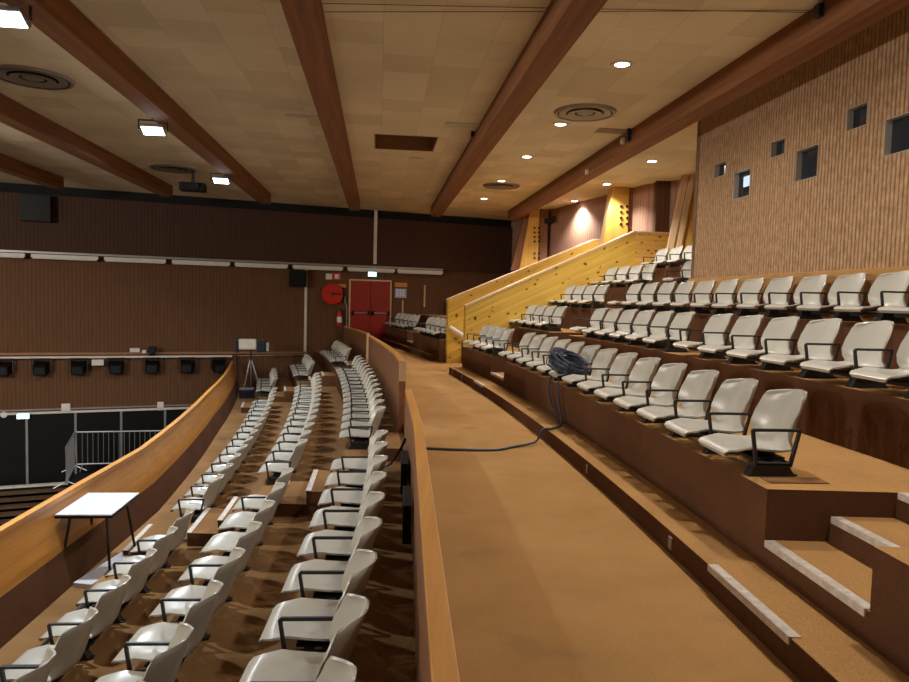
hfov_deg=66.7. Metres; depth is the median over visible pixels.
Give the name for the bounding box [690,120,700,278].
wall
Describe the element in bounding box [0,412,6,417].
wall sensor
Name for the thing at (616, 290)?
tier
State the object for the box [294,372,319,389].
seat
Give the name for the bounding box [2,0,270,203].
ceiling beam
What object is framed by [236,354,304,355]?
pipe
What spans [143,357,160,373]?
spotlight
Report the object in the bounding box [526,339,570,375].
seat
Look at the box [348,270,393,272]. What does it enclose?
diffuser
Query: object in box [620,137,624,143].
junction box
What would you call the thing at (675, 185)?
wall
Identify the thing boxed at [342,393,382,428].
seat
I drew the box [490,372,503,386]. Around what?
stair step
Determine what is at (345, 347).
seat
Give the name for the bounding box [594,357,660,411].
seat
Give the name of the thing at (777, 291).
seat
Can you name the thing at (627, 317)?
seat
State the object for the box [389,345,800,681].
floor
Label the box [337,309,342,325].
fire extinguisher
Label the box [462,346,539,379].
tier
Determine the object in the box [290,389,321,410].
seat
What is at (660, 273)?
tier
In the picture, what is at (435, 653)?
parapet
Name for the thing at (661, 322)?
seat
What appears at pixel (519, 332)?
tier
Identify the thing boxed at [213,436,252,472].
seat
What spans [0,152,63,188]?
ceiling beam
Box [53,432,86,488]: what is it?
crowd barrier
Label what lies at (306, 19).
ceiling beam
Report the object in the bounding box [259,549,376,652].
seat
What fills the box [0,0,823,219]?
ceiling
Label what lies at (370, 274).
exit light
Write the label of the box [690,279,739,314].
seat
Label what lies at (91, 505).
folding table
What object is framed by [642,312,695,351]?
seat
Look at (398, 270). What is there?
light
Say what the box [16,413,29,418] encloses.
exit light
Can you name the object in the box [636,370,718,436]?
seat
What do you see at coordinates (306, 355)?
seat
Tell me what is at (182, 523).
seat
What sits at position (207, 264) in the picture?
diffuser
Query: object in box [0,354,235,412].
wall
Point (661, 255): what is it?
seat
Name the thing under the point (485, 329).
seat
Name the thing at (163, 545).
seat
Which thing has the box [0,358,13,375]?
spotlight
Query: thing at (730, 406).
seat
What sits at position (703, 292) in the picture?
seat
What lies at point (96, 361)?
box
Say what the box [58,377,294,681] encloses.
tier
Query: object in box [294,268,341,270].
diffuser
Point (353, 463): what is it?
seat
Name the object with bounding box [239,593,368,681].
seat
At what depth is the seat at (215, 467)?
9.79 m
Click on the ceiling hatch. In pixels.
(382, 141)
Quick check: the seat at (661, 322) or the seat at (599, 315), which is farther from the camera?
the seat at (599, 315)
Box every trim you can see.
[0,182,510,227]
[0,351,305,354]
[0,404,192,411]
[0,407,188,414]
[511,220,518,271]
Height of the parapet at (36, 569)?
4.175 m
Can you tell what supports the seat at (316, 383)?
on the tier at (236, 628)
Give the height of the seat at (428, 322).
0.478 m
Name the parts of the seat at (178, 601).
armrest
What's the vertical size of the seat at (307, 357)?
0.478 m
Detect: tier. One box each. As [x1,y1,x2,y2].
[0,386,258,681]
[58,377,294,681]
[135,364,346,681]
[281,352,415,681]
[386,326,420,344]
[413,332,462,362]
[416,333,438,361]
[417,314,445,327]
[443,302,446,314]
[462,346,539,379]
[504,361,908,564]
[512,326,582,347]
[552,307,611,330]
[568,335,908,468]
[591,287,659,308]
[617,310,908,368]
[635,266,687,286]
[665,286,686,309]
[868,547,908,675]
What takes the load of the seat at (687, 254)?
on the tier at (660, 273)
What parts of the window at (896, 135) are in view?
pane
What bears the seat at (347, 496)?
on the tier at (383, 650)
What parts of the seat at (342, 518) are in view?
armrest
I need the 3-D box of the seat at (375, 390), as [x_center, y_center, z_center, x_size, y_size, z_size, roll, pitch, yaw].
[-1.361,0.934,10.175,0.565,0.478,0.545,1,4,-8]
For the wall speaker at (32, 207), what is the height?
0.720 m
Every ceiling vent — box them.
[0,64,75,89]
[149,164,195,173]
[483,182,519,189]
[554,103,616,121]
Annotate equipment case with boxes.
[239,386,253,398]
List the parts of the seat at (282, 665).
armrest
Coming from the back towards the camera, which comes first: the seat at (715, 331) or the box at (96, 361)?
the box at (96, 361)
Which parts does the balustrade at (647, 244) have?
cap rail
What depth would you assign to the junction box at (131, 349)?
20.22 m
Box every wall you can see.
[0,252,507,386]
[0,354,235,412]
[445,239,599,362]
[463,230,635,345]
[518,184,646,257]
[645,179,688,245]
[653,181,670,231]
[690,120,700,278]
[691,5,908,277]
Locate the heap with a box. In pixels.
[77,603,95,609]
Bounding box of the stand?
[0,482,67,525]
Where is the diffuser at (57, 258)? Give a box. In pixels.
[33,257,96,260]
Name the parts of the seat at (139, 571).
armrest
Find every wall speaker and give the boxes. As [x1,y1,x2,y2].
[19,193,51,222]
[289,270,306,286]
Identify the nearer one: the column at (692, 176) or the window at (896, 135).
the window at (896, 135)
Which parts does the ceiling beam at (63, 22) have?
edge trim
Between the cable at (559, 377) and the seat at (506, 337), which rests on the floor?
the cable at (559, 377)
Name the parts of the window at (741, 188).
pane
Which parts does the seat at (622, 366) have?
armrest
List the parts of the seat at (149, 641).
armrest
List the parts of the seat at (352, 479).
armrest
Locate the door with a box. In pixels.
[348,279,391,340]
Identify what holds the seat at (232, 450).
on the tier at (108, 645)
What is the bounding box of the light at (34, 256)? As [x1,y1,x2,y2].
[31,254,97,260]
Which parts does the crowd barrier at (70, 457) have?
frame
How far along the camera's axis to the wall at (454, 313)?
16.67 m
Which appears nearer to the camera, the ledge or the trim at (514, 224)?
the ledge
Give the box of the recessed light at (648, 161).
[645,160,658,162]
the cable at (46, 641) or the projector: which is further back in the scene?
the projector
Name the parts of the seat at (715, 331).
armrest, armrest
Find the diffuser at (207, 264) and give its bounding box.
[173,263,228,265]
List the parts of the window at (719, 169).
pane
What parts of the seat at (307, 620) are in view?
armrest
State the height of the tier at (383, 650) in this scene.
0.915 m
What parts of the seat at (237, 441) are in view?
armrest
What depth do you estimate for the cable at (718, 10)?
6.78 m
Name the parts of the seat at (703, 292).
armrest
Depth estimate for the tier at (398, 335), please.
21.35 m
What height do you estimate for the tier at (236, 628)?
0.815 m
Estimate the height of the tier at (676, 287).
0.690 m
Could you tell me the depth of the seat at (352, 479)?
6.38 m
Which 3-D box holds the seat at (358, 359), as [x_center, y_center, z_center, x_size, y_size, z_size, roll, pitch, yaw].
[-2.295,0.603,15.218,0.565,0.478,0.545,1,4,-12]
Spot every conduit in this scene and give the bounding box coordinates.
[304,269,306,354]
[373,210,377,263]
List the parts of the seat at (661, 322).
armrest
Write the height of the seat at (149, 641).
0.478 m
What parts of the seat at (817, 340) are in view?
armrest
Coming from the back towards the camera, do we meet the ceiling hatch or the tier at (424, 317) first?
the tier at (424, 317)
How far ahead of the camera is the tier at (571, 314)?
13.69 m
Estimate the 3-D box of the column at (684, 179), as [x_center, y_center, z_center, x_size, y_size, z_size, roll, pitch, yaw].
[4.942,-2.915,15.243,0.527,2.344,0.100,1,3,0]
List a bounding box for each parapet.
[0,361,238,648]
[344,326,369,364]
[368,335,405,436]
[404,389,459,681]
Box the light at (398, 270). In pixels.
[397,269,442,274]
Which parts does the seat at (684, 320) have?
armrest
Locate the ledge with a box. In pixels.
[687,266,908,322]
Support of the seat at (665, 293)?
on the tier at (699, 322)
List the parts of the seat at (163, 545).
armrest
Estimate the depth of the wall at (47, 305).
20.81 m
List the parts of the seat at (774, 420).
armrest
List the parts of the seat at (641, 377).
armrest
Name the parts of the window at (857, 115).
pane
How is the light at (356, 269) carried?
attached to the cable tray
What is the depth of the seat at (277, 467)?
8.19 m
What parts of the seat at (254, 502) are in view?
armrest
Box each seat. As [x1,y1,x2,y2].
[0,607,97,681]
[0,647,55,681]
[38,574,130,660]
[75,548,156,623]
[96,622,193,681]
[105,526,177,592]
[111,579,222,681]
[128,508,194,567]
[149,547,244,640]
[170,474,223,522]
[177,521,261,601]
[183,463,233,507]
[194,453,241,494]
[199,500,274,570]
[204,444,247,482]
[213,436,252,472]
[217,482,285,545]
[220,429,257,463]
[225,423,261,454]
[231,468,293,524]
[233,417,265,447]
[237,412,267,440]
[239,407,270,434]
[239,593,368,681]
[242,402,272,428]
[245,398,274,422]
[248,394,275,416]
[250,391,276,408]
[252,387,276,404]
[256,368,275,380]
[256,370,276,382]
[256,372,277,385]
[256,374,277,393]
[256,377,277,396]
[257,439,307,484]
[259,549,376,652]
[264,430,311,472]
[271,422,314,461]
[275,415,316,443]
[280,409,318,435]
[281,516,381,599]
[283,403,319,434]
[286,398,320,427]
[288,394,320,416]
[290,354,308,367]
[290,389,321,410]
[291,356,310,373]
[291,358,311,370]
[291,385,321,405]
[292,360,313,377]
[293,362,314,380]
[293,382,321,401]
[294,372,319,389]
[294,375,320,393]
[294,378,320,396]
[297,491,384,560]
[309,471,386,531]
[316,656,356,681]
[318,455,387,507]
[320,340,338,356]
[322,342,341,354]
[324,343,343,359]
[325,441,387,487]
[326,345,346,362]
[327,346,348,364]
[329,348,350,366]
[330,430,387,484]
[336,355,360,371]
[337,358,362,380]
[338,360,365,378]
[339,406,385,448]
[340,362,367,381]
[341,365,369,385]
[341,399,384,439]
[342,368,371,389]
[342,371,373,392]
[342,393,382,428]
[343,375,375,398]
[343,379,377,403]
[343,383,379,413]
[343,388,381,420]
[385,313,401,326]
[389,313,406,327]
[392,314,410,328]
[396,314,415,329]
[401,315,420,330]
[413,317,434,333]
[418,317,439,334]
[422,318,444,335]
[427,319,445,337]
[431,326,445,338]
[462,325,491,348]
[468,326,498,350]
[474,327,506,353]
[481,329,514,355]
[498,332,535,362]
[507,334,546,366]
[510,305,537,327]
[516,336,557,370]
[517,305,547,328]
[526,306,556,329]
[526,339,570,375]
[535,306,567,331]
[537,342,584,380]
[546,345,600,386]
[548,285,575,306]
[557,285,586,307]
[561,348,617,393]
[567,285,597,307]
[570,308,608,337]
[577,352,637,401]
[578,284,609,308]
[582,308,622,339]
[590,267,618,287]
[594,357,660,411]
[595,309,637,342]
[601,266,630,287]
[607,283,643,309]
[609,310,655,345]
[613,265,643,286]
[613,363,686,422]
[621,282,659,310]
[625,263,656,286]
[625,311,674,348]
[636,282,676,311]
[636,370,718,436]
[640,248,669,267]
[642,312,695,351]
[652,281,695,312]
[653,246,683,266]
[662,261,690,283]
[664,378,757,454]
[667,245,691,265]
[670,280,716,313]
[673,313,733,358]
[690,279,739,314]
[697,315,763,363]
[698,389,807,476]
[712,278,765,315]
[726,316,799,370]
[736,276,794,317]
[759,318,842,378]
[764,275,827,319]
[796,273,866,321]
[800,320,893,387]
[834,270,908,323]
[849,331,908,398]
[878,305,908,317]
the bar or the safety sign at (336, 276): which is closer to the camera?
the bar
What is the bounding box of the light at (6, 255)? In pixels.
[0,252,25,257]
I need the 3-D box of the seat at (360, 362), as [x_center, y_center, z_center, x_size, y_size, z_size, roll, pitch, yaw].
[-2.173,0.640,14.659,0.565,0.478,0.545,1,4,-12]
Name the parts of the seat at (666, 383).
armrest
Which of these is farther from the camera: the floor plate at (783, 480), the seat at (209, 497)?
the seat at (209, 497)
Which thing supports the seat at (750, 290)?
on the tier at (699, 322)
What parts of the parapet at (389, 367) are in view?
cap rail, post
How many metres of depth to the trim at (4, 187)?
21.20 m
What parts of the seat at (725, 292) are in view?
armrest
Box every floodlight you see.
[0,0,31,28]
[138,118,167,135]
[210,173,230,183]
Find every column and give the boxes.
[519,209,539,268]
[599,187,629,244]
[666,174,688,258]
[676,174,694,246]
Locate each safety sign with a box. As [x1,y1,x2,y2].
[326,274,331,278]
[333,273,340,279]
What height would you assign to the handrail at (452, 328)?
0.338 m
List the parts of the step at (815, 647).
vent plate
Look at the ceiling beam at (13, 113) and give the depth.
12.69 m
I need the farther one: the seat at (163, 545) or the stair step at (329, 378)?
the stair step at (329, 378)
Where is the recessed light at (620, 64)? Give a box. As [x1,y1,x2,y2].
[610,60,633,68]
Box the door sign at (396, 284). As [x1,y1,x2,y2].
[395,283,406,286]
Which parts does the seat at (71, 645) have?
armrest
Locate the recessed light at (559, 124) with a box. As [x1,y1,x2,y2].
[552,122,568,126]
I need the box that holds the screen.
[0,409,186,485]
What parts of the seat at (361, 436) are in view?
armrest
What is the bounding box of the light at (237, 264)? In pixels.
[235,262,287,268]
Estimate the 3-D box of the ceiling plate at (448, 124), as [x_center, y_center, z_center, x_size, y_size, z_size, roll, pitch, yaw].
[0.123,-3.548,11.355,0.550,0.012,0.300,1,4,-6]
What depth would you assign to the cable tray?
20.77 m
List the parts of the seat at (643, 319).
armrest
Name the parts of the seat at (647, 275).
armrest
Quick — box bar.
[0,355,231,358]
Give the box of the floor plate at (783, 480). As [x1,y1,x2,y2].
[760,477,828,483]
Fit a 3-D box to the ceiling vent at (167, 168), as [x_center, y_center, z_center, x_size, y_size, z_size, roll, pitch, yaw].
[-6.552,-3.989,16.059,1.020,0.050,1.020,1,3,0]
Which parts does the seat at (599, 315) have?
armrest, armrest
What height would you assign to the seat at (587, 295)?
0.478 m
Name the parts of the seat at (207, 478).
armrest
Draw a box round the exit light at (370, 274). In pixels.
[368,272,376,276]
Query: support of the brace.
attached to the column at (530, 253)
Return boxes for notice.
[395,289,406,297]
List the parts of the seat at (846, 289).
armrest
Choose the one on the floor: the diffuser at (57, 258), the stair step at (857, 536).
the stair step at (857, 536)
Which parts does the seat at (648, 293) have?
armrest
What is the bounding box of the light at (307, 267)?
[292,265,342,270]
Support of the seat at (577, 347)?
on the tier at (748, 511)
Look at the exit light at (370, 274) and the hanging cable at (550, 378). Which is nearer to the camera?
the hanging cable at (550, 378)
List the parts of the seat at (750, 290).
armrest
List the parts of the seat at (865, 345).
armrest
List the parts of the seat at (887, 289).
armrest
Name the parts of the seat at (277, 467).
armrest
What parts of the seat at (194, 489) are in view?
armrest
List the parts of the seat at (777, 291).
armrest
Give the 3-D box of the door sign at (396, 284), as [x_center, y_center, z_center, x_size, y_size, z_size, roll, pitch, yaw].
[-1.807,-1.899,23.336,0.428,0.145,0.012,0,4,-22]
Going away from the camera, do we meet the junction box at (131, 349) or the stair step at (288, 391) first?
the stair step at (288, 391)
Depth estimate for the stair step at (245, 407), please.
16.88 m
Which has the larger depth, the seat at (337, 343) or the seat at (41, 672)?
the seat at (337, 343)
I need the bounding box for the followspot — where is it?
[234,338,268,386]
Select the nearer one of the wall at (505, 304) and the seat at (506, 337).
the seat at (506, 337)
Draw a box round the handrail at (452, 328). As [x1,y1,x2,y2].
[449,325,462,337]
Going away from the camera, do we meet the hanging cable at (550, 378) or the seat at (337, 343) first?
the hanging cable at (550, 378)
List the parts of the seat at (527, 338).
armrest, armrest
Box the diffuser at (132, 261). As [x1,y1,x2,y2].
[105,260,164,263]
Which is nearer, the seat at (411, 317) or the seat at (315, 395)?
the seat at (315, 395)
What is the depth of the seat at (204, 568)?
5.14 m
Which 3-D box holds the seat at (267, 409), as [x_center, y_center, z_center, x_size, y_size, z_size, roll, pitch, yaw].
[-3.812,1.507,13.218,0.565,0.478,0.545,1,4,-11]
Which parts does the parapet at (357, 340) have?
cap rail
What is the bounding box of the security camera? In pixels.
[148,346,155,355]
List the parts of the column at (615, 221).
slanted leg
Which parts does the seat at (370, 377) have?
armrest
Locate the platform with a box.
[65,473,92,488]
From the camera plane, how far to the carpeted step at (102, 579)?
6.75 m
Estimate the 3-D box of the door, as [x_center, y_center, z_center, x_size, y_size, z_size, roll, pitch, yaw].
[-2.798,-0.983,22.946,1.453,2.109,0.150,0,4,-22]
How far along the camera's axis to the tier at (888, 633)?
2.76 m
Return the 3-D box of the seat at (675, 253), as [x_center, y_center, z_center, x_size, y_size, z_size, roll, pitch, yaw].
[4.545,-1.774,14.546,0.565,0.478,0.545,1,4,-13]
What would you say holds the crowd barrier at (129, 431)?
on the platform
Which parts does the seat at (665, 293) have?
armrest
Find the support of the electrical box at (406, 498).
attached to the parapet at (435, 653)
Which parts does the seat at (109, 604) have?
armrest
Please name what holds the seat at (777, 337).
on the tier at (873, 422)
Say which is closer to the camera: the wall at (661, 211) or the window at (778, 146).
the window at (778, 146)
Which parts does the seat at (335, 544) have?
armrest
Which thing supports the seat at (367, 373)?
on the tier at (383, 650)
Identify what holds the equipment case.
on the tier at (27, 638)
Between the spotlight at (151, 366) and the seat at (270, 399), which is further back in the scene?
the spotlight at (151, 366)
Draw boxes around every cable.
[7,438,405,681]
[322,3,808,12]
[330,10,811,11]
[426,376,562,450]
[548,376,559,422]
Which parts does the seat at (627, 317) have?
armrest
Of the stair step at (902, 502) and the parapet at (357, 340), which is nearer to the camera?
the stair step at (902, 502)
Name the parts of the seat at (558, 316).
armrest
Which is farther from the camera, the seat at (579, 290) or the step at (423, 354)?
the step at (423, 354)
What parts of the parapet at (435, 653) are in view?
panel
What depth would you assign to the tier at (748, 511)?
4.39 m
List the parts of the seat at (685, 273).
armrest, armrest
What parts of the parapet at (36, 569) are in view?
cap rail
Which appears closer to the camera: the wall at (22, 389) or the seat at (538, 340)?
the seat at (538, 340)
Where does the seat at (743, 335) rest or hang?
on the tier at (873, 422)
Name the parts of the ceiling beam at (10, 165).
edge trim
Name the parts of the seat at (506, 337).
armrest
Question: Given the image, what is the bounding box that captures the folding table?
[54,493,138,572]
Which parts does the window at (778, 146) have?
pane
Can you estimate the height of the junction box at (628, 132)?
0.240 m
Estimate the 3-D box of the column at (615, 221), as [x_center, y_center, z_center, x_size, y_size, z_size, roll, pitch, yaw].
[3.916,-2.565,17.295,0.744,2.500,0.510,1,3,0]
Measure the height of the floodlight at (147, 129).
0.245 m
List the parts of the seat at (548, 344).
armrest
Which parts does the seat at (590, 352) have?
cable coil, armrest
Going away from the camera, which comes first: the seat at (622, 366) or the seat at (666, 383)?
the seat at (666, 383)
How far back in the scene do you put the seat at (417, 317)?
20.67 m
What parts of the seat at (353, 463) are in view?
armrest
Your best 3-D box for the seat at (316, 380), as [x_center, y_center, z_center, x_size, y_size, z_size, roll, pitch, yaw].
[-3.086,1.028,14.486,0.565,0.478,0.545,1,4,-12]
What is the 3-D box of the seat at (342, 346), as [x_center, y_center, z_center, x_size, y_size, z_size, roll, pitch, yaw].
[-3.283,0.337,19.172,0.565,0.478,0.545,1,4,-15]
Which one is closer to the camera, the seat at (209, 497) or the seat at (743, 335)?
the seat at (743, 335)
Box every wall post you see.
[538,209,547,260]
[628,188,633,232]
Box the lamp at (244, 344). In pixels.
[239,339,256,349]
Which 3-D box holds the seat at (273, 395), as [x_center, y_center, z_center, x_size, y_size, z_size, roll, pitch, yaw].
[-4.154,1.396,14.897,0.565,0.478,0.545,1,4,-12]
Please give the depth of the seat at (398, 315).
23.14 m
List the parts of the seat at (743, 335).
armrest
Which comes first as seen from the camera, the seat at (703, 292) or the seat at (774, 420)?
the seat at (774, 420)
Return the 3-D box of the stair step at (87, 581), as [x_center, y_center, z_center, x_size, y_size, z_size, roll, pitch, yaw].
[-3.542,2.337,7.261,0.200,0.114,1.081,2,4,9]
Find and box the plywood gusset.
[680,179,694,265]
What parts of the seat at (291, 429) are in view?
armrest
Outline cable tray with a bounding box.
[0,250,442,270]
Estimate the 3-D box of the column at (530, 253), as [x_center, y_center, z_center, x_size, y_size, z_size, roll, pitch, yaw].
[2.220,-2.377,21.717,0.866,3.500,0.510,1,3,0]
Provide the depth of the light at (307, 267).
21.99 m
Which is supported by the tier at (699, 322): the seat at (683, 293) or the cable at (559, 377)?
the seat at (683, 293)
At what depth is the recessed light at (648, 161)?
13.82 m
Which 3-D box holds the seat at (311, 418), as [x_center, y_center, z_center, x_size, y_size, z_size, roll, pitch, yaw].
[-2.286,1.322,9.997,0.565,0.478,0.545,1,4,-8]
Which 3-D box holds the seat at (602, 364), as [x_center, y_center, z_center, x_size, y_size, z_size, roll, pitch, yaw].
[1.519,0.316,7.648,0.565,0.478,0.545,1,4,-8]
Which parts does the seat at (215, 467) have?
armrest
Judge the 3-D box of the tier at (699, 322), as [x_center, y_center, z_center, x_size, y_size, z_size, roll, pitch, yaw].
[4.147,0.080,8.031,1.734,0.690,8.957,1,4,-7]
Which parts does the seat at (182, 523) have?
armrest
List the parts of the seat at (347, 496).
armrest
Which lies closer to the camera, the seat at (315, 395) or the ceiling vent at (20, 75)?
the ceiling vent at (20, 75)
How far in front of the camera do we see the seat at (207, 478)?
9.23 m
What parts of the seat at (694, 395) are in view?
armrest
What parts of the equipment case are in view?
lid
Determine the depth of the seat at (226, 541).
5.74 m
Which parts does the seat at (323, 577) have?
armrest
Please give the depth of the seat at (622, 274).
14.73 m
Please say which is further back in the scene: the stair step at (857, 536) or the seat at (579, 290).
the seat at (579, 290)
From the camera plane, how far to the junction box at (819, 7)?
6.40 m
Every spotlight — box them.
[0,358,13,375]
[30,358,50,375]
[68,358,87,374]
[106,358,124,373]
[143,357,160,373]
[178,357,195,372]
[210,357,227,372]
[544,216,555,223]
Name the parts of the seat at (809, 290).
armrest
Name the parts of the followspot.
leg, leg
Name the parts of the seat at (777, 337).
armrest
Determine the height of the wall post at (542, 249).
3.200 m
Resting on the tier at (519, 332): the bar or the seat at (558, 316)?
the seat at (558, 316)
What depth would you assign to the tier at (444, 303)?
23.80 m
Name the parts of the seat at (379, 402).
armrest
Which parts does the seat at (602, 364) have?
armrest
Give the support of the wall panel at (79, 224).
attached to the wall at (47, 305)
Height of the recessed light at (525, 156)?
0.022 m
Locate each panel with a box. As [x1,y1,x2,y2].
[0,192,512,272]
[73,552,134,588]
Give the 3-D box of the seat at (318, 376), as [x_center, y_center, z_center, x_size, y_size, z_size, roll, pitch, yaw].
[-3.207,0.991,15.047,0.565,0.478,0.545,1,4,-13]
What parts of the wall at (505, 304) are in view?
cap rail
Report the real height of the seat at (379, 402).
0.478 m
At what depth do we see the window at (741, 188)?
9.43 m
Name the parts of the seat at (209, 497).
armrest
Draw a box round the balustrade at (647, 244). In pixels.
[634,231,677,268]
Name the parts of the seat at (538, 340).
armrest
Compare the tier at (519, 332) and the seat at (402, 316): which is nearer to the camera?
the tier at (519, 332)
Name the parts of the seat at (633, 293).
armrest, armrest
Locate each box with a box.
[61,403,69,411]
[92,359,103,364]
[130,348,139,351]
[157,402,163,409]
[400,451,407,494]
[402,486,411,543]
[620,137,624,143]
[626,128,630,141]
[813,2,823,18]
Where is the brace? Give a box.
[510,214,528,270]
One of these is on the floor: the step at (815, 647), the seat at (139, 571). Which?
the step at (815, 647)
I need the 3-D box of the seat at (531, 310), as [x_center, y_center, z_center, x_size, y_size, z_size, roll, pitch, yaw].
[1.490,-0.536,14.637,0.565,0.478,0.570,1,4,-13]
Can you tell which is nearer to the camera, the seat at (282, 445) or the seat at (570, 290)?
the seat at (282, 445)
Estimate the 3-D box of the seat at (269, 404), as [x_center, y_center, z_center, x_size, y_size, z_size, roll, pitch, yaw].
[-3.921,1.470,13.777,0.565,0.478,0.545,1,4,-11]
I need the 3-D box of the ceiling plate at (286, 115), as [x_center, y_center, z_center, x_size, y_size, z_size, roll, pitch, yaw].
[-2.425,-3.596,11.046,0.550,0.012,0.160,1,4,-6]
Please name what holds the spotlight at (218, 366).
hanging from the bar
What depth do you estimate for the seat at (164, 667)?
3.49 m
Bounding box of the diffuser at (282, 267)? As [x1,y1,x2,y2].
[236,266,286,268]
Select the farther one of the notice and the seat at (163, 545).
the notice
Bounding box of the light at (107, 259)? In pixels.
[104,257,165,263]
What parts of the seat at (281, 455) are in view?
armrest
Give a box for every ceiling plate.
[285,114,318,118]
[445,122,478,128]
[594,128,626,133]
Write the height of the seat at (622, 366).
0.478 m
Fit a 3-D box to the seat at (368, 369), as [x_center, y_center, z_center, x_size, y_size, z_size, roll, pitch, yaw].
[-1.834,0.751,12.976,0.565,0.478,0.545,1,4,-10]
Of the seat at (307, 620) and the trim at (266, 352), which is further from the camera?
the trim at (266, 352)
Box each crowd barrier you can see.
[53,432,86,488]
[76,430,161,472]
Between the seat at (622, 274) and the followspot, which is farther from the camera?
the followspot
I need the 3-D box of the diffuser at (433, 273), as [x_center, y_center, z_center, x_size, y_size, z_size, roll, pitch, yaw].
[-1.163,-2.281,23.339,1.547,0.030,0.060,0,4,-22]
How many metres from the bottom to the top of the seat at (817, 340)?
0.478 m
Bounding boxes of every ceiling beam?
[0,92,172,196]
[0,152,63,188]
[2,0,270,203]
[280,0,359,210]
[431,0,607,216]
[508,0,908,220]
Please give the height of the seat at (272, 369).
0.478 m
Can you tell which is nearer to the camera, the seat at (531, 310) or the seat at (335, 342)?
the seat at (531, 310)
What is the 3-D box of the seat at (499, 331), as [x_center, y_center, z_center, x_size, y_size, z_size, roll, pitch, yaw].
[0.688,-0.022,12.849,0.565,0.478,0.545,1,4,-11]
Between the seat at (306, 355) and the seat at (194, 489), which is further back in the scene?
the seat at (306, 355)
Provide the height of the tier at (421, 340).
0.860 m
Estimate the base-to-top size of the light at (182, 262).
0.130 m
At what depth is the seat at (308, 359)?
19.37 m
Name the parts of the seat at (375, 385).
armrest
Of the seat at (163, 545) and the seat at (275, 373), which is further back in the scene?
the seat at (275, 373)
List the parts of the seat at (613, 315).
armrest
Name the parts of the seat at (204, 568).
armrest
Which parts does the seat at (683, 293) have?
armrest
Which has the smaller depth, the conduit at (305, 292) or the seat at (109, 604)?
the seat at (109, 604)
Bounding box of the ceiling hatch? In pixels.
[374,134,438,151]
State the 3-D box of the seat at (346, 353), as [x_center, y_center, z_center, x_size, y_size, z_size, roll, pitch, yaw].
[-2.981,0.412,18.054,0.565,0.478,0.545,1,4,-15]
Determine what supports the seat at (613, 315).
on the tier at (873, 422)
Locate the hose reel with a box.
[322,283,346,325]
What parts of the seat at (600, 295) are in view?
armrest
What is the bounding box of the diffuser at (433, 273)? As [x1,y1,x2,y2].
[398,272,441,274]
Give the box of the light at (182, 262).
[172,260,229,265]
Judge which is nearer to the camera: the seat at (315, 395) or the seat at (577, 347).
the seat at (577, 347)
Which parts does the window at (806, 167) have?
pane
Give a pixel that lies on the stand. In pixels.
(15, 500)
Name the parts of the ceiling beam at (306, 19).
edge trim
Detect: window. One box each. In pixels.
[714,161,725,178]
[733,167,750,199]
[770,137,785,158]
[795,143,818,181]
[846,101,867,131]
[883,112,908,156]
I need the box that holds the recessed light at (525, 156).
[520,155,533,157]
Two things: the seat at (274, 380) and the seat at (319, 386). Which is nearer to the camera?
the seat at (319, 386)
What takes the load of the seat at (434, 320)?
on the tier at (421, 340)
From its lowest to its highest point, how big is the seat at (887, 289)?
0.478 m
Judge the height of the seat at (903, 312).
0.478 m
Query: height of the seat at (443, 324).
0.478 m
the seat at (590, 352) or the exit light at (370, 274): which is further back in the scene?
the exit light at (370, 274)
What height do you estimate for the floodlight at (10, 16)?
0.245 m
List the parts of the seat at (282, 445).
armrest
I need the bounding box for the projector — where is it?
[179,170,206,192]
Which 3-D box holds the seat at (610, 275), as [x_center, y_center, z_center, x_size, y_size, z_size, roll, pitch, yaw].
[3.340,-1.407,15.254,0.565,0.478,0.570,1,4,-13]
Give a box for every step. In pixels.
[90,569,121,588]
[122,524,172,555]
[186,508,224,546]
[217,496,246,533]
[241,402,253,412]
[273,392,283,401]
[274,480,308,516]
[284,386,296,401]
[305,469,336,517]
[308,376,322,385]
[321,372,335,386]
[344,361,351,368]
[369,432,403,461]
[382,339,434,360]
[407,340,412,346]
[449,367,908,681]
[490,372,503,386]
[763,540,872,644]
[829,516,908,566]
[895,492,908,523]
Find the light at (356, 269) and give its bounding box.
[347,267,394,272]
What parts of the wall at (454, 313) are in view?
cap rail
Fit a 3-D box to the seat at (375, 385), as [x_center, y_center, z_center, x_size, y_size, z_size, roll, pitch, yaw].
[-1.446,0.898,10.736,0.565,0.478,0.545,1,4,-9]
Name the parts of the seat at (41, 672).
armrest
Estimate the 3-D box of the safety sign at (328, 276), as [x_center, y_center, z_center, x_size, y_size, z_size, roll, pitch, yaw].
[-4.076,-2.094,22.400,0.205,0.187,0.013,0,4,-22]
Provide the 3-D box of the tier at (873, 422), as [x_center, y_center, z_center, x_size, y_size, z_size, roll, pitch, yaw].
[2.888,0.496,7.774,1.050,0.675,8.295,1,4,-7]
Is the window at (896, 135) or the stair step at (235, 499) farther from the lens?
the stair step at (235, 499)
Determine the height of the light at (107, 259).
0.130 m
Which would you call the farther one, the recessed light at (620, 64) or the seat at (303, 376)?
the seat at (303, 376)
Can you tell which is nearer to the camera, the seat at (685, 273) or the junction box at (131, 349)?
the seat at (685, 273)
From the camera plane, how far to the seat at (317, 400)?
11.73 m
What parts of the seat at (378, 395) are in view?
armrest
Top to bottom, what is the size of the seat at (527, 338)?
0.478 m
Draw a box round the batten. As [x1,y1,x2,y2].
[424,285,425,306]
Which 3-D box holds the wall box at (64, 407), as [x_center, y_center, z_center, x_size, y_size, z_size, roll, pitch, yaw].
[-11.100,1.913,19.705,0.232,0.259,0.050,0,4,-22]
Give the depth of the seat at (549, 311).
13.61 m
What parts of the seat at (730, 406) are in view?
armrest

